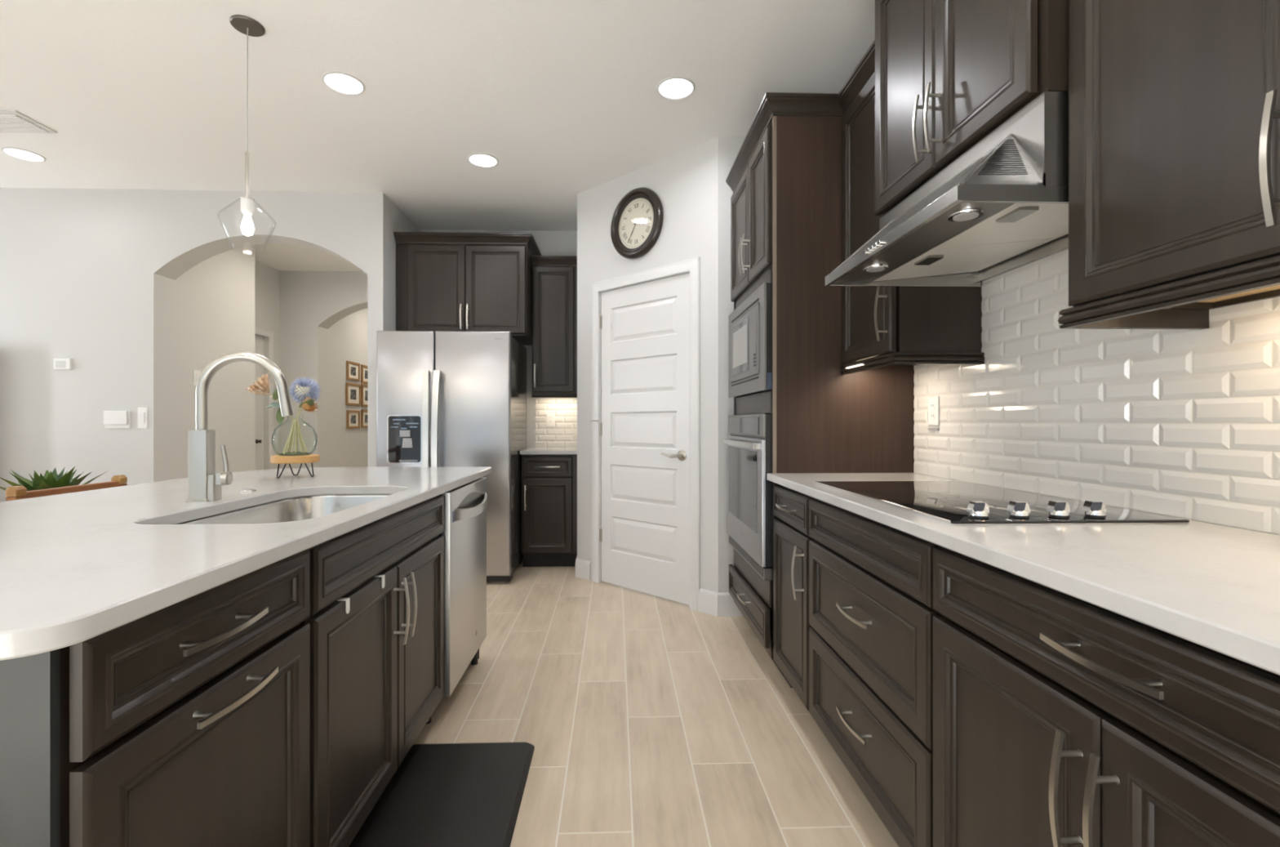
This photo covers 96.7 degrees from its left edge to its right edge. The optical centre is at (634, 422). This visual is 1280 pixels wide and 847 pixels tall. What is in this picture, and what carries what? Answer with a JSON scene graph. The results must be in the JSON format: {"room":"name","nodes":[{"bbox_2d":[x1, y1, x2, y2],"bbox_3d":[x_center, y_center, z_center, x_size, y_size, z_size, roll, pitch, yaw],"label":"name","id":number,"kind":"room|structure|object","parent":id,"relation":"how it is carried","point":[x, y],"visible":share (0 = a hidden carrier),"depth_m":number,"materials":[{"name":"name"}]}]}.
{"room":"kitchen","nodes":[
{"label":"kitchen","id":0,"kind":"room"},
{"bbox_2d":[0,187,367,501],"bbox_3d":[-4.292,-0.270,4.159,4.700,2.800,0.200,0,0,-2],"label":"wall","id":1,"kind":"structure","parent":0,"point":[88,277],"depth_m":4.08,"materials":[{"name":"grey paint"}]},
{"bbox_2d":[53,358,72,369],"bbox_3d":[-4.073,-0.415,4.054,0.116,0.080,0.023,0,0,-2],"label":"thermostat","id":2,"kind":"object","parent":1,"relation":"attached to","point":[58,363],"visible":1,"depth_m":4.04,"materials":[{"name":"white plastic"}]},
{"bbox_2d":[103,410,130,427],"bbox_3d":[-3.699,-0.020,4.065,0.176,0.126,0.026,0,0,-2],"label":"panel","id":3,"kind":"object","parent":1,"relation":"attached to","point":[112,419],"visible":1,"depth_m":4.05,"materials":[{"name":"white plastic"}]},
{"bbox_2d":[137,407,147,427],"bbox_3d":[-3.527,-0.032,4.078,0.068,0.150,0.013,0,0,-2],"label":"wall switch","id":4,"kind":"object","parent":1,"relation":"attached to","point":[142,411],"visible":1,"depth_m":4.08,"materials":[{"name":"white plastic"}]},
{"bbox_2d":[254,259,279,469],"bbox_3d":[-3.945,-0.270,5.746,0.100,2.800,1.050,0,0,-2],"label":"wall","id":5,"kind":"structure","parent":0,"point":[267,278],"depth_m":6.07,"materials":[{"name":"grey paint"}]},
{"bbox_2d":[254,326,273,470],"bbox_3d":[-3.926,0.074,5.682,0.103,2.112,0.924,0,0,-2],"label":"door","id":6,"kind":"structure","parent":5,"relation":"attached to","point":[259,340],"depth_m":6.03,"materials":[{"name":"white paint"}]},
{"bbox_2d":[175,244,367,479],"bbox_3d":[-3.867,-0.270,6.574,0.711,2.800,4.600,0,0,-2],"label":"wall","id":7,"kind":"structure","parent":0,"point":[215,298],"depth_m":4.92,"materials":[{"name":"grey paint"}]},
{"bbox_2d":[193,369,200,385],"bbox_3d":[-3.462,-0.351,4.506,0.012,0.122,0.076,0,0,-2],"label":"switch","id":8,"kind":"object","parent":7,"relation":"attached to","point":[197,373],"visible":0.68,"depth_m":4.49,"materials":[{"name":"white plastic"}]},
{"bbox_2d":[345,382,360,405],"bbox_3d":[-3.519,-0.347,7.122,0.022,0.275,0.370,0,0,-2],"label":"picture frame","id":9,"kind":"object","parent":7,"relation":"attached to","point":[353,391],"visible":1,"depth_m":7.11,"materials":[{"name":"brown wood"}]},
{"bbox_2d":[350,388,355,399],"bbox_3d":[-3.519,-0.347,7.122,0.001,0.126,0.155,0,0,-2],"label":"photograph","id":10,"kind":"object","parent":9,"relation":"attached to","point":[353,391],"depth_m":7.11},
{"bbox_2d":[346,360,359,381],"bbox_3d":[-3.519,-0.639,7.122,0.022,0.228,0.328,0,0,-2],"label":"picture frame","id":11,"kind":"object","parent":7,"relation":"attached to","point":[353,369],"visible":1,"depth_m":7.11,"materials":[{"name":"brown wood"}]},
{"bbox_2d":[351,366,355,375],"bbox_3d":[-3.519,-0.639,7.122,0.001,0.105,0.138,0,0,-2],"label":"photograph","id":12,"kind":"object","parent":11,"relation":"attached to","point":[353,368],"depth_m":7.12},
{"bbox_2d":[346,409,359,428],"bbox_3d":[-3.519,-0.037,7.122,0.022,0.228,0.328,0,0,-2],"label":"picture frame","id":13,"kind":"object","parent":7,"relation":"attached to","point":[353,416],"visible":1,"depth_m":7.11,"materials":[{"name":"brown wood"}]},
{"bbox_2d":[351,414,355,423],"bbox_3d":[-3.519,-0.037,7.122,0.001,0.105,0.138,0,0,-2],"label":"photograph","id":14,"kind":"object","parent":13,"relation":"attached to","point":[353,416],"depth_m":7.12},
{"bbox_2d":[360,383,367,406],"bbox_3d":[-3.532,-0.351,7.526,0.022,0.290,0.340,0,0,-2],"label":"picture frame","id":15,"kind":"object","parent":7,"relation":"attached to","point":[363,387],"visible":0.43,"depth_m":7.42,"materials":[{"name":"brown wood"}]},
{"bbox_2d":[364,390,367,400],"bbox_3d":[-3.533,-0.351,7.526,0.001,0.133,0.143,0,0,-2],"label":"photograph","id":16,"kind":"object","parent":15,"relation":"attached to","point":[366,391],"depth_m":7.48},
{"bbox_2d":[360,364,367,383],"bbox_3d":[-3.532,-0.627,7.516,0.022,0.235,0.328,0,0,-2],"label":"picture frame","id":17,"kind":"object","parent":7,"relation":"attached to","point":[363,367],"visible":0.54,"depth_m":7.42,"materials":[{"name":"brown wood"}]},
{"bbox_2d":[364,369,367,378],"bbox_3d":[-3.532,-0.627,7.516,0.001,0.108,0.138,0,0,-2],"label":"photograph","id":18,"kind":"object","parent":17,"relation":"attached to","point":[366,371],"depth_m":7.48},
{"bbox_2d":[360,409,367,427],"bbox_3d":[-3.532,-0.045,7.516,0.022,0.235,0.328,0,0,-2],"label":"picture frame","id":19,"kind":"object","parent":7,"relation":"attached to","point":[363,412],"visible":0.54,"depth_m":7.42,"materials":[{"name":"brown wood"}]},
{"bbox_2d":[364,414,367,422],"bbox_3d":[-3.532,-0.045,7.516,0.001,0.108,0.138,0,0,-2],"label":"photograph","id":20,"kind":"object","parent":19,"relation":"attached to","point":[366,415],"depth_m":7.48},
{"bbox_2d":[280,271,367,468],"bbox_3d":[-2.962,-0.270,6.414,2.110,2.800,0.220,0,0,-2],"label":"wall","id":21,"kind":"structure","parent":0,"point":[311,302],"depth_m":6.29,"materials":[{"name":"grey paint"}]},
{"bbox_2d":[367,192,419,466],"bbox_3d":[-1.922,-0.270,5.239,0.110,2.800,2.200,0,0,-2],"label":"wall","id":22,"kind":"structure","parent":0,"point":[384,218],"depth_m":4.14,"materials":[{"name":"grey paint"}]},
{"bbox_2d":[0,0,875,271],"bbox_3d":[-2.701,-1.710,2.711,7.983,0.080,12.600,0,0,-2],"label":"ceiling","id":23,"kind":"structure","parent":0,"point":[135,94],"depth_m":2.88,"materials":[{"name":"white paint"}]},
{"bbox_2d":[0,146,45,161],"bbox_3d":[-3.809,-1.667,3.549,0.192,0.006,0.192,0,0,-2],"label":"recessed light","id":24,"kind":"object","parent":23,"relation":"in","point":[20,153],"visible":1,"depth_m":3.54,"materials":[{"name":"white paint"}]},
{"bbox_2d":[0,110,57,133],"bbox_3d":[-3.658,-1.662,3.149,0.680,0.016,0.230,0,0,-2],"label":"ceiling vent","id":25,"kind":"object","parent":23,"relation":"in","point":[11,121],"visible":1,"depth_m":3.17,"materials":[{"name":"white metal"}]},
{"bbox_2d":[229,14,265,235],"bbox_3d":[-1.628,-1.196,2.394,0.206,0.948,0.206,0,0,-2],"label":"pendant lamp","id":26,"kind":"object","parent":23,"relation":"hanging from","point":[246,25],"visible":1,"depth_m":2.39,"materials":[{"name":"grey metal"}]},
{"bbox_2d":[240,197,254,215],"bbox_3d":[-1.628,-0.906,2.394,0.048,0.058,0.048,0,0,-2],"label":"socket","id":27,"kind":"object","parent":26,"relation":"attached to","point":[247,204],"depth_m":2.38,"materials":[{"name":"white plastic"}]},
{"bbox_2d":[321,71,365,95],"bbox_3d":[-1.432,-1.667,2.804,0.192,0.006,0.192,0,0,-2],"label":"recessed light","id":28,"kind":"object","parent":23,"relation":"in","point":[339,82],"visible":1,"depth_m":2.79,"materials":[{"name":"white paint"}]},
{"bbox_2d":[467,152,498,167],"bbox_3d":[-0.964,-1.667,3.626,0.192,0.006,0.192,0,0,-2],"label":"recessed light","id":29,"kind":"object","parent":23,"relation":"in","point":[479,159],"visible":1,"depth_m":3.62,"materials":[{"name":"white paint"}]},
{"bbox_2d":[657,76,695,99],"bbox_3d":[0.208,-1.667,2.844,0.192,0.006,0.192,0,0,-2],"label":"recessed light","id":30,"kind":"object","parent":23,"relation":"in","point":[672,87],"visible":1,"depth_m":2.83,"materials":[{"name":"white paint"}]},
{"bbox_2d":[419,229,577,448],"bbox_3d":[-1.153,-0.270,4.994,1.410,2.800,0.100,0,0,-2],"label":"wall","id":31,"kind":"structure","parent":0,"point":[549,242],"depth_m":4.95,"materials":[{"name":"grey paint"}]},
{"bbox_2d":[393,231,541,345],"bbox_3d":[-1.317,-1.058,4.625,1.046,0.775,0.618,0,0,-2],"label":"upper cabinet","id":32,"kind":"object","parent":31,"relation":"attached to","point":[483,282],"visible":0.93,"depth_m":4.37,"materials":[{"name":"brown wood"}]},
{"bbox_2d":[531,255,577,397],"bbox_3d":[-0.642,-0.775,4.773,0.398,1.146,0.366,0,0,-2],"label":"upper cabinet","id":33,"kind":"object","parent":31,"relation":"attached to","point":[554,277],"visible":0.94,"depth_m":4.64,"materials":[{"name":"brown wood"}]},
{"bbox_2d":[531,392,577,397],"bbox_3d":[-0.638,-0.222,4.644,0.398,0.040,0.019,0,0,-2],"label":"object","id":34,"kind":"object","parent":33,"relation":"attached to","point":[533,394],"depth_m":4.64,"materials":[{"name":"brown wood"}]},
{"bbox_2d":[535,399,577,446],"bbox_3d":[-0.655,0.007,4.958,0.412,0.418,0.006,0,0,-2],"label":"backsplash","id":35,"kind":"structure","parent":31,"relation":"attached to","point":[564,433],"depth_m":4.96,"materials":[{"name":"white tile"}]},
{"bbox_2d":[546,413,555,426],"bbox_3d":[-0.729,-0.022,4.947,0.072,0.115,0.008,0,0,-2],"label":"wall outlet","id":36,"kind":"object","parent":35,"relation":"attached to","point":[550,417],"visible":1,"depth_m":4.95,"materials":[{"name":"white plastic"}]},
{"bbox_2d":[577,136,718,592],"bbox_3d":[0.069,-0.270,3.785,1.244,2.800,0.100,0,0,43],"label":"wall","id":37,"kind":"structure","parent":0,"point":[686,182],"depth_m":3.56,"materials":[{"name":"grey paint"}]},
{"bbox_2d":[610,187,663,258],"bbox_3d":[0.007,-1.308,3.743,0.456,0.456,0.046,0,0,43],"label":"wall clock","id":38,"kind":"object","parent":37,"relation":"attached to","point":[637,221],"visible":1,"depth_m":3.73,"materials":[{"name":"brown metal"}]},
{"bbox_2d":[590,272,689,604],"bbox_3d":[0.031,0.102,3.747,0.847,2.033,0.101,0,0,43],"label":"door","id":39,"kind":"structure","parent":37,"relation":"in","point":[644,426],"depth_m":3.73,"materials":[{"name":"white paint"}]},
{"bbox_2d":[591,257,700,610],"bbox_3d":[0.077,0.070,3.765,0.946,2.119,0.118,0,0,43],"label":"trim","id":40,"kind":"structure","parent":37,"relation":"attached to","point":[692,266],"depth_m":3.45,"materials":[{"name":"white paint"}]},
{"bbox_2d":[697,587,742,616],"bbox_3d":[0.495,1.062,3.342,0.272,0.135,0.069,0,0,21],"label":"baseboard","id":41,"kind":"structure","parent":37,"relation":"attached to","point":[712,602],"depth_m":3.32,"materials":[{"name":"white paint"}]},
{"bbox_2d":[413,560,898,846],"bbox_3d":[-2.701,1.170,2.711,7.983,0.080,12.600,0,0,-2],"label":"floor","id":42,"kind":"structure","parent":0,"point":[650,720],"depth_m":2.11,"materials":[{"name":"beige tile"}]},
{"bbox_2d":[5,475,127,501],"bbox_3d":[-2.059,0.681,2.292,0.442,0.897,0.472,0,0,-2],"label":"counter stool","id":43,"kind":"object","parent":42,"relation":"on","point":[13,492],"visible":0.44,"depth_m":2.22,"materials":[{"name":"brown wood"}]},
{"bbox_2d":[0,548,310,846],"bbox_3d":[-0.962,0.689,0.921,0.682,0.882,0.529,0,0,-2],"label":"base cabinet","id":44,"kind":"object","parent":42,"relation":"on","point":[186,722],"visible":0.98,"depth_m":0.82,"materials":[{"name":"brown wood"}]},
{"bbox_2d":[299,494,444,846],"bbox_3d":[-0.976,0.689,1.645,0.662,0.882,0.916,0,0,-2],"label":"base cabinet","id":45,"kind":"object","parent":42,"relation":"on","point":[377,667],"visible":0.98,"depth_m":1.48,"materials":[{"name":"brown wood"}]},
{"bbox_2d":[0,466,492,660],"bbox_3d":[-1.189,0.231,1.658,1.078,0.030,2.190,0,0,-2],"label":"countertop","id":46,"kind":"structure","parent":45,"relation":"on","point":[77,566],"depth_m":1.04,"materials":[{"name":"white stone"}]},
{"bbox_2d":[185,351,293,502],"bbox_3d":[-1.094,0.009,1.588,0.260,0.414,0.056,0,0,-10],"label":"faucet","id":47,"kind":"object","parent":46,"relation":"on","point":[204,484],"visible":1,"depth_m":1.56,"materials":[{"name":"silver metal"}]},
{"bbox_2d":[240,488,257,492],"bbox_3d":[-1.202,0.212,1.773,0.042,0.008,0.042,0,0,-2],"label":"button","id":48,"kind":"object","parent":46,"relation":"on","point":[248,490],"visible":1,"depth_m":1.76,"materials":[{"name":"silver metal"}]},
{"bbox_2d":[177,493,389,524],"bbox_3d":[-0.917,0.345,1.571,0.420,0.195,0.758,0,0,-2],"label":"sink","id":49,"kind":"object","parent":46,"relation":"in","point":[300,508],"visible":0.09,"depth_m":1.84,"materials":[{"name":"silver metal"}]},
{"bbox_2d":[270,453,319,478],"bbox_3d":[-1.338,0.173,2.246,0.168,0.086,0.168,0,0,-2],"label":"stand","id":50,"kind":"object","parent":46,"relation":"on","point":[276,459],"visible":0.95,"depth_m":2.19,"materials":[{"name":"brown wood"}]},
{"bbox_2d":[271,417,317,455],"bbox_3d":[-1.341,0.053,2.246,0.155,0.153,0.155,0,0,-2],"label":"vase","id":51,"kind":"object","parent":50,"relation":"on","point":[281,454],"visible":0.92,"depth_m":2.23,"materials":[{"name":"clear glass"}]},
{"bbox_2d":[246,373,303,453],"bbox_3d":[-1.406,-0.033,2.209,0.203,0.312,0.094,0,0,-2],"label":"flower","id":52,"kind":"object","parent":51,"relation":"in","point":[261,386],"visible":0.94,"depth_m":2.21,"materials":[{"name":"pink plant"}]},
{"bbox_2d":[282,396,319,452],"bbox_3d":[-1.311,0.011,2.215,0.147,0.223,0.066,0,0,-2],"label":"flower","id":53,"kind":"object","parent":51,"relation":"in","point":[309,406],"visible":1,"depth_m":2.21,"materials":[{"name":"orange plant"}]},
{"bbox_2d":[283,376,322,453],"bbox_3d":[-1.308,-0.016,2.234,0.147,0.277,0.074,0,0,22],"label":"flower","id":54,"kind":"object","parent":51,"relation":"in","point":[290,442],"visible":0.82,"depth_m":2.23,"materials":[{"name":"green plant"}]},
{"bbox_2d":[337,597,350,613],"bbox_3d":[-0.685,0.433,1.339,0.022,0.034,0.016,0,0,-2],"label":"hook","id":55,"kind":"object","parent":45,"relation":"attached to","point":[347,599],"visible":1,"depth_m":1.34,"materials":[{"name":"white plastic"}]},
{"bbox_2d":[373,574,384,587],"bbox_3d":[-0.692,0.433,1.544,0.022,0.034,0.016,0,0,-2],"label":"hook","id":56,"kind":"object","parent":45,"relation":"attached to","point":[382,575],"visible":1,"depth_m":1.54,"materials":[{"name":"silver metal"}]},
{"bbox_2d":[348,741,534,846],"bbox_3d":[-0.550,1.120,1.461,0.442,0.018,1.058,0,0,-2],"label":"floor mat","id":57,"kind":"object","parent":42,"relation":"on","point":[440,794],"visible":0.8,"depth_m":1.68,"materials":[{"name":"black rubber"}]},
{"bbox_2d":[376,330,526,583],"bbox_3d":[-1.333,0.249,4.290,0.912,1.762,0.876,0,0,-2],"label":"refrigerator","id":58,"kind":"object","parent":42,"relation":"on","point":[445,398],"visible":0.75,"depth_m":3.93,"materials":[{"name":"grey metal"}]},
{"bbox_2d":[425,476,487,724],"bbox_3d":[-0.970,0.694,2.408,0.638,0.872,0.598,0,0,-2],"label":"dishwasher","id":59,"kind":"object","parent":42,"relation":"on","point":[464,532],"visible":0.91,"depth_m":2.30,"materials":[{"name":"silver metal"}]},
{"bbox_2d":[521,453,577,566],"bbox_3d":[-0.658,0.689,4.639,0.440,0.882,0.638,0,0,-2],"label":"base cabinet","id":60,"kind":"object","parent":42,"relation":"on","point":[548,481],"visible":1,"depth_m":4.37,"materials":[{"name":"brown wood"}]},
{"bbox_2d":[520,446,577,454],"bbox_3d":[-0.661,0.231,4.647,0.444,0.030,0.610,0,0,-2],"label":"countertop","id":61,"kind":"structure","parent":60,"relation":"on","point":[534,450],"depth_m":4.37,"materials":[{"name":"white stone"}]},
{"bbox_2d":[773,484,816,711],"bbox_3d":[0.878,0.689,2.201,0.658,0.882,0.449,0,0,-2],"label":"base cabinet","id":62,"kind":"object","parent":42,"relation":"on","point":[791,538],"visible":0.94,"depth_m":2.16,"materials":[{"name":"brown wood"}]},
{"bbox_2d":[725,92,914,687],"bbox_3d":[0.850,-0.121,2.806,0.670,2.502,0.858,0,0,-2],"label":"tall cabinet","id":63,"kind":"object","parent":42,"relation":"on","point":[784,178],"visible":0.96,"depth_m":2.42,"materials":[{"name":"brown wood"}]},
{"bbox_2d":[722,413,772,580],"bbox_3d":[0.786,0.319,2.818,0.592,0.713,0.760,0,0,-2],"label":"oven","id":64,"kind":"object","parent":63,"relation":"in","point":[749,442],"visible":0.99,"depth_m":2.62,"materials":[{"name":"silver metal"}]},
{"bbox_2d":[728,281,772,397],"bbox_3d":[0.788,-0.369,2.824,0.507,0.462,0.764,0,0,-2],"label":"microwave","id":65,"kind":"object","parent":63,"relation":"in","point":[750,324],"visible":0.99,"depth_m":2.62,"materials":[{"name":"grey metal"}]},
{"bbox_2d":[808,498,943,846],"bbox_3d":[0.904,0.689,1.596,0.646,0.882,0.763,0,0,-2],"label":"base cabinet","id":66,"kind":"object","parent":42,"relation":"on","point":[871,611],"visible":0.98,"depth_m":1.47,"materials":[{"name":"brown wood"}]},
{"bbox_2d":[933,546,1279,846],"bbox_3d":[0.925,0.689,0.793,0.658,0.882,0.843,0,0,-2],"label":"base cabinet","id":67,"kind":"object","parent":42,"relation":"on","point":[1060,718],"visible":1,"depth_m":0.81,"materials":[{"name":"brown wood"}]},
{"bbox_2d":[766,472,1279,675],"bbox_3d":[0.914,0.231,1.394,0.634,0.030,2.065,0,0,-2],"label":"countertop","id":68,"kind":"structure","parent":67,"relation":"on","point":[1216,587],"depth_m":0.88,"materials":[{"name":"white stone"}]},
{"bbox_2d":[814,480,1189,523],"bbox_3d":[0.923,0.195,1.628,0.536,0.041,0.820,0,0,-2],"label":"cooktop","id":69,"kind":"object","parent":68,"relation":"in","point":[946,501],"visible":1,"depth_m":1.43,"materials":[{"name":"black glass"}]},
{"bbox_3d":[-2.965,0.810,2.502,0.980,0.640,0.480,0,0,-2],"label":"dining table","id":70,"kind":"object","parent":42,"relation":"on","visible":0},
{"bbox_2d":[0,466,108,490],"bbox_3d":[-2.653,0.344,2.574,0.390,0.293,0.354,0,0,-2],"label":"agave plant","id":71,"kind":"object","parent":70,"relation":"on","point":[50,480],"visible":0.27,"depth_m":2.55,"materials":[{"name":"green plant"}]},
{"bbox_2d":[718,136,745,615],"bbox_3d":[0.829,-0.270,3.385,0.683,2.800,0.100,0,0,-2],"label":"wall","id":72,"kind":"structure","parent":0,"point":[729,147],"depth_m":3.33,"materials":[{"name":"grey paint"}]},
{"bbox_2d":[914,248,1279,534],"bbox_3d":[1.332,-0.270,0.047,0.100,2.800,6.805,0,0,-2],"label":"wall","id":73,"kind":"structure","parent":0,"point":[1067,248],"depth_m":1.64,"materials":[{"name":"grey paint"}]},
{"bbox_2d":[838,40,984,374],"bbox_3d":[1.023,-0.787,2.192,0.366,1.170,0.465,0,0,-2],"label":"upper cabinet","id":74,"kind":"object","parent":73,"relation":"attached to","point":[882,326],"visible":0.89,"depth_m":2.11,"materials":[{"name":"brown wood"}]},
{"bbox_2d":[840,351,984,374],"bbox_3d":[1.044,-0.222,2.193,0.319,0.040,0.465,0,0,-2],"label":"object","id":75,"kind":"object","parent":74,"relation":"attached to","point":[873,360],"depth_m":1.97,"materials":[{"name":"brown"}]},
{"bbox_2d":[875,0,1068,216],"bbox_3d":[1.012,-1.124,1.597,0.428,0.832,0.850,0,0,-2],"label":"upper cabinet","id":76,"kind":"object","parent":73,"relation":"attached to","point":[948,73],"visible":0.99,"depth_m":1.53,"materials":[{"name":"brown wood"}]},
{"bbox_2d":[825,91,1068,287],"bbox_3d":[0.939,-0.588,1.595,0.554,0.236,0.763,0,0,-2],"label":"range hood","id":77,"kind":"object","parent":76,"relation":"attached to","point":[1006,197],"visible":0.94,"depth_m":1.41,"materials":[{"name":"silver metal"}]},
{"bbox_2d":[862,263,888,272],"bbox_3d":[0.750,-0.480,1.769,0.075,0.010,0.075,0,0,-8],"label":"lamp","id":78,"kind":"object","parent":77,"relation":"on","point":[869,268],"depth_m":1.75,"materials":[{"name":"grey plastic"}]},
{"bbox_2d":[946,207,984,222],"bbox_3d":[0.765,-0.480,1.314,0.075,0.010,0.075,0,0,-8],"label":"lamp","id":79,"kind":"object","parent":77,"relation":"on","point":[955,214],"depth_m":1.30,"materials":[{"name":"grey plastic"}]},
{"bbox_2d":[979,233,1068,280],"bbox_3d":[1.221,-0.512,1.606,0.013,0.040,0.748,0,0,-2],"label":"trim","id":80,"kind":"structure","parent":73,"relation":"attached to","point":[1061,243],"depth_m":1.75,"materials":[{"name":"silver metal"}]},
{"bbox_2d":[913,248,1279,533],"bbox_3d":[1.234,-0.137,1.404,0.006,0.706,2.063,0,0,-2],"label":"backsplash","id":81,"kind":"structure","parent":73,"relation":"attached to","point":[1180,423],"depth_m":1.47,"materials":[{"name":"white tile"}]},
{"bbox_2d":[928,395,939,430],"bbox_3d":[1.196,-0.035,2.276,0.008,0.135,0.072,0,0,-2],"label":"outlet","id":82,"kind":"object","parent":81,"relation":"attached to","point":[933,402],"visible":1,"depth_m":2.27,"materials":[{"name":"white plastic"}]},
{"bbox_2d":[930,401,934,409],"bbox_3d":[1.195,-0.066,2.276,0.004,0.032,0.032,0,0,-2],"label":"socket","id":83,"kind":"object","parent":82,"relation":"attached to","point":[932,403],"depth_m":2.28,"materials":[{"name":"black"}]},
{"bbox_2d":[930,411,934,419],"bbox_3d":[1.195,-0.026,2.276,0.004,0.032,0.032,0,0,-2],"label":"socket","id":84,"kind":"object","parent":82,"relation":"attached to","point":[932,413],"depth_m":2.28,"materials":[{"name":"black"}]},
{"bbox_2d":[1057,0,1279,328],"bbox_3d":[1.069,-0.787,0.819,0.366,1.170,0.888,0,0,-2],"label":"upper cabinet","id":85,"kind":"object","parent":73,"relation":"attached to","point":[1174,105],"visible":1,"depth_m":1.00,"materials":[{"name":"brown wood"}]},
{"bbox_2d":[1057,254,1279,328],"bbox_3d":[1.090,-0.222,0.806,0.319,0.040,0.861,0,0,-2],"label":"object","id":86,"kind":"object","parent":85,"relation":"attached to","point":[1181,296],"depth_m":1.05,"materials":[{"name":"brown wood"}]},
{"bbox_3d":[-0.385,-0.270,4.622,0.100,2.800,0.895,0,0,-2],"label":"wall","id":87,"kind":"structure","parent":0,"visible":0},
{"bbox_2d":[575,555,591,580],"bbox_3d":[-0.404,1.062,4.194,0.077,0.135,0.311,0,0,-23],"label":"baseboard","id":88,"kind":"structure","parent":87,"relation":"attached to","point":[583,566],"depth_m":4.11,"materials":[{"name":"white paint"}]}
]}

